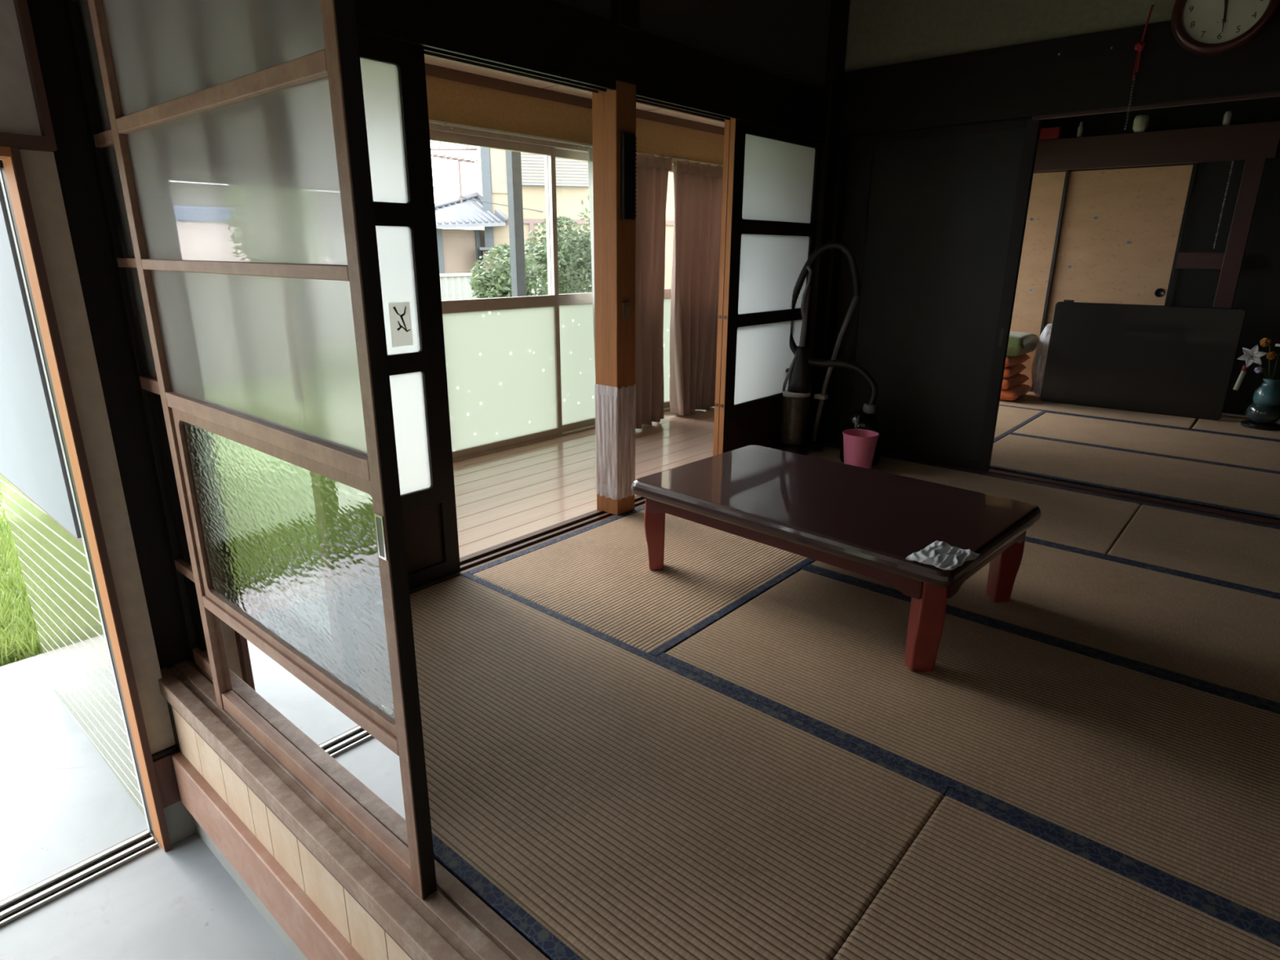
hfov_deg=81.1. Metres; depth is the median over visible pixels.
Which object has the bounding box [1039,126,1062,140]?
box
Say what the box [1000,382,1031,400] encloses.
floor cushion
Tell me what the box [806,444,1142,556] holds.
mat
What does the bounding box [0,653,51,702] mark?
paving
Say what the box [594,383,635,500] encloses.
plastic wrap
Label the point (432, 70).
trim
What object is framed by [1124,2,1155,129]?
string
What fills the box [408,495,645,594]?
threshold
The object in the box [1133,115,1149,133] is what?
jar
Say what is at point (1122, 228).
door
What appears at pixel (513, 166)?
post
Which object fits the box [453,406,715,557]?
floor
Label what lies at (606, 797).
mat
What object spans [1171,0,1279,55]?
wall clock
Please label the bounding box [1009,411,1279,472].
mat
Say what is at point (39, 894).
rail
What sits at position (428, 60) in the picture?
ceiling
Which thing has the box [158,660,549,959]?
raised floor step
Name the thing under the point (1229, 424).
mat
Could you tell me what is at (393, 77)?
door
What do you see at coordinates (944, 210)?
door
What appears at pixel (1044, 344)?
plastic bag
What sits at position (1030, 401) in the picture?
mat
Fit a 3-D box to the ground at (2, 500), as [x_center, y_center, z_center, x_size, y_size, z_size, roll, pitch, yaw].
[-12.079,-4.525,20.816,38.340,0.220,65.000,14,22,39]
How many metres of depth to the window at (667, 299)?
5.61 m
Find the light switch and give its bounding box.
[622,302,631,319]
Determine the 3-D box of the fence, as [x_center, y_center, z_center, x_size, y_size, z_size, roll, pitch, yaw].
[-2.386,-2.779,12.572,0.080,1.365,8.001,14,22,39]
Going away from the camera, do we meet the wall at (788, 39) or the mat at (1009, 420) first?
the wall at (788, 39)
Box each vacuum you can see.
[777,265,813,455]
[789,240,880,466]
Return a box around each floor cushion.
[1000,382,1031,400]
[1001,373,1029,389]
[1003,363,1026,377]
[1004,353,1030,367]
[1006,331,1038,356]
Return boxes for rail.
[0,829,158,927]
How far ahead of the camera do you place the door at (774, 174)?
4.04 m
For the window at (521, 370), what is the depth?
4.51 m
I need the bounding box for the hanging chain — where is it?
[1213,160,1234,248]
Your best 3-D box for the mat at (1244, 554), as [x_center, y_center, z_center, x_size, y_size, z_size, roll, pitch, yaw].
[2.848,0.409,2.773,1.811,0.051,0.908,14,22,39]
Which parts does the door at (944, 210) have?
rail, rail, finger pull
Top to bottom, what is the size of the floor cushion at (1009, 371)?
0.154 m
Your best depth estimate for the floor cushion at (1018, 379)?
6.20 m
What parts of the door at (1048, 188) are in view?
lacquer frame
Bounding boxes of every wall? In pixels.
[0,0,831,151]
[425,75,724,164]
[844,0,1175,71]
[1035,96,1279,414]
[1168,162,1200,306]
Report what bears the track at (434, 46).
attached to the beam at (548, 31)
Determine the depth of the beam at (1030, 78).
3.52 m
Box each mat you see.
[409,572,948,959]
[466,506,816,657]
[657,566,1279,934]
[805,538,1279,708]
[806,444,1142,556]
[832,787,1279,959]
[989,433,1279,519]
[993,405,1046,443]
[999,391,1199,430]
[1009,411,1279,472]
[1105,502,1279,595]
[1191,412,1279,440]
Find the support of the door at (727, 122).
on the threshold at (468, 562)
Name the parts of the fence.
rail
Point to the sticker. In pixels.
(399, 312)
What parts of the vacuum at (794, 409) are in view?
trim arm, handle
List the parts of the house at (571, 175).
corner post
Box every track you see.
[355,14,826,139]
[841,90,1279,137]
[1032,92,1279,119]
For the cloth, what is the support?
on the table at (865, 522)
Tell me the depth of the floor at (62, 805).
2.11 m
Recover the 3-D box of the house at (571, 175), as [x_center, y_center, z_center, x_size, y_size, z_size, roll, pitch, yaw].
[-0.134,-7.628,19.764,8.150,6.500,6.500,-3,17,-11]
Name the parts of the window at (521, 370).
sash frame, glass pane, curtain rail, frame, frame, sash frame, glass pane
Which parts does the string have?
chain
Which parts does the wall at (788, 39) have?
plaster panel, panel rail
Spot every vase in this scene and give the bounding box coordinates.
[1232,337,1279,431]
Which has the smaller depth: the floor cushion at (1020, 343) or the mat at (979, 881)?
the mat at (979, 881)
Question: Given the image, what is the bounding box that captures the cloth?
[905,540,980,569]
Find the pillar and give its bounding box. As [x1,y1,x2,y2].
[591,80,635,515]
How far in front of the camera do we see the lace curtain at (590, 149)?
4.65 m
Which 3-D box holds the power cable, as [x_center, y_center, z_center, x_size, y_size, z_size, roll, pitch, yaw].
[-3.168,-5.927,15.786,0.069,0.459,3.603,14,22,39]
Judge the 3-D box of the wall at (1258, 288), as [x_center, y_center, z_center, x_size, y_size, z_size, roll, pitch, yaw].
[4.446,-1.759,5.536,3.740,2.600,0.080,14,22,39]
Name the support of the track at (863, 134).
attached to the beam at (1030, 78)
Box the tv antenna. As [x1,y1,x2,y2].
[431,142,479,203]
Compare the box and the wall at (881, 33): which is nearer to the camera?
the wall at (881, 33)
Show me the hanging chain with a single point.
(1233, 162)
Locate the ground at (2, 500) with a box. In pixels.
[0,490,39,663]
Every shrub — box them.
[468,242,548,298]
[524,215,592,295]
[569,195,591,292]
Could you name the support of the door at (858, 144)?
on the threshold at (1261, 520)
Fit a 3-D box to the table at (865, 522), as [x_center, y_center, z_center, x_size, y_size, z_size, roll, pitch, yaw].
[0.661,0.209,2.706,1.208,0.350,0.790,16,23,41]
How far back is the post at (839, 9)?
4.27 m
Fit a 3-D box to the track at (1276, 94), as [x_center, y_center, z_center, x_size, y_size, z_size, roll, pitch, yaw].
[2.899,-1.507,2.832,2.600,0.012,0.030,14,22,39]
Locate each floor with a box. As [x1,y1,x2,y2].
[0,684,296,959]
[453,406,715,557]
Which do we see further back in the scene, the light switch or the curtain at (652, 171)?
the curtain at (652, 171)
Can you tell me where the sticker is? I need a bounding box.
[388,301,413,346]
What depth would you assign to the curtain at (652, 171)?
5.01 m
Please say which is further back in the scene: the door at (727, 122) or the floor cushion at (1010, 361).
the floor cushion at (1010, 361)
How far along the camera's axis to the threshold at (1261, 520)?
3.80 m
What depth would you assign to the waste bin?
4.06 m
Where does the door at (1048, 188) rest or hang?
in the wall at (1258, 288)
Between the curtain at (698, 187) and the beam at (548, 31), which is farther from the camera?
the curtain at (698, 187)
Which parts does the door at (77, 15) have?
glass pane, rail, glass pane, rail, glass pane, rail, glass pane, rail, rail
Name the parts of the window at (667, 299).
glass pane, frame, sash frame, frame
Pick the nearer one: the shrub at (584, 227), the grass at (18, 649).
the grass at (18, 649)
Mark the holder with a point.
(628, 143)
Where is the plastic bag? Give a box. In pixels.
[1031,323,1052,397]
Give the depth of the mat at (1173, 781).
1.94 m
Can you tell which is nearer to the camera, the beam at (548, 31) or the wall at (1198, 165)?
the beam at (548, 31)
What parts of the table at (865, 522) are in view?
leg, leg, leg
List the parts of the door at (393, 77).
glass pane, glass pane, glass pane, panel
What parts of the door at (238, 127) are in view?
glass pane, rail, glass pane, rail, glass pane, rail, frame, glass pane, rail, glass pane, rail, finger pull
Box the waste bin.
[842,428,879,469]
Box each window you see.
[428,119,654,462]
[655,155,723,412]
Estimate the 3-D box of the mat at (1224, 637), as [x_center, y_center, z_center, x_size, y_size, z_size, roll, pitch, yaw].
[1.603,0.436,2.663,1.786,0.051,0.888,14,22,39]
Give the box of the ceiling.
[424,55,724,127]
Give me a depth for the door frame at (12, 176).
1.87 m
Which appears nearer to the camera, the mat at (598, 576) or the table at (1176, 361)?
the mat at (598, 576)
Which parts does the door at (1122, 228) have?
round pull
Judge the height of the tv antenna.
1.359 m
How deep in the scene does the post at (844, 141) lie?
4.47 m
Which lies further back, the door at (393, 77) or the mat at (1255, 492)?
the mat at (1255, 492)
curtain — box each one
[587,146,595,359]
[635,152,671,428]
[669,158,723,415]
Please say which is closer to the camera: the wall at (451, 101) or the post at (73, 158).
the post at (73, 158)
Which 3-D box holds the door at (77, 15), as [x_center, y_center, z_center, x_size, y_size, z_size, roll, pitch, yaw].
[-0.951,-0.217,1.658,0.982,1.760,0.041,14,22,39]
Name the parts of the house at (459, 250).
window post, corner post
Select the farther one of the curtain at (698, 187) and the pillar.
the curtain at (698, 187)
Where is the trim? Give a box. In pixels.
[424,62,724,135]
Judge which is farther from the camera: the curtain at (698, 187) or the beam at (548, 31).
the curtain at (698, 187)
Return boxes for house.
[434,191,508,273]
[479,146,675,288]
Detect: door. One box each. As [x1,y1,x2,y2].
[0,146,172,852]
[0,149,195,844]
[62,0,212,677]
[88,0,436,899]
[184,30,460,651]
[712,119,730,456]
[718,117,822,454]
[826,135,867,443]
[840,118,1040,471]
[1009,170,1069,391]
[1035,163,1197,388]
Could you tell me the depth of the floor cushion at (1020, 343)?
6.02 m
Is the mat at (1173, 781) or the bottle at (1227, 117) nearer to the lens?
the mat at (1173, 781)
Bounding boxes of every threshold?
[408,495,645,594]
[821,440,1279,527]
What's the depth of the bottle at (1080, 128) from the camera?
5.82 m
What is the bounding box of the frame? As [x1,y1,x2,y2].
[1033,120,1279,308]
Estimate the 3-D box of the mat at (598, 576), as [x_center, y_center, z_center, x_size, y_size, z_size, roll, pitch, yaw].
[0.282,0.268,3.189,0.930,0.051,1.785,14,22,39]
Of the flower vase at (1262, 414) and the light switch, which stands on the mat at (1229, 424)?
the flower vase at (1262, 414)
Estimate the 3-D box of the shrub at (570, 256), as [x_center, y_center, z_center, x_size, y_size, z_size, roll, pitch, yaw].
[-1.036,-2.299,9.697,1.059,2.148,1.134,14,22,39]
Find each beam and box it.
[354,0,829,132]
[839,8,1279,134]
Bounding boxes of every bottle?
[1076,121,1083,137]
[1222,111,1231,125]
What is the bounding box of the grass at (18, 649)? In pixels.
[0,486,43,666]
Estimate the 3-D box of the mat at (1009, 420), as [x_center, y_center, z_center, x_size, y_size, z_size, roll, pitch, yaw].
[2.184,-0.380,5.344,0.858,0.051,1.928,14,22,39]
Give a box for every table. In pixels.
[631,444,1041,671]
[1040,299,1245,420]
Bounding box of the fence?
[440,271,591,300]
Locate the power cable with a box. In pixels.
[433,186,543,212]
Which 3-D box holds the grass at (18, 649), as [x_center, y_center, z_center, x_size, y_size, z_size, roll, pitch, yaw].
[-4.540,0.238,4.755,5.208,0.150,5.679,14,22,39]
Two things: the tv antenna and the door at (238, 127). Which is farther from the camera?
the tv antenna
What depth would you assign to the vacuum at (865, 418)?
4.23 m
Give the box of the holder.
[620,132,636,220]
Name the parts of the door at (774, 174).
panel, glass pane, glass pane, glass pane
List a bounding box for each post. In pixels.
[26,0,190,751]
[505,150,526,297]
[805,0,849,441]
[816,134,849,442]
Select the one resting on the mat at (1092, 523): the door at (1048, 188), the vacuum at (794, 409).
the vacuum at (794, 409)

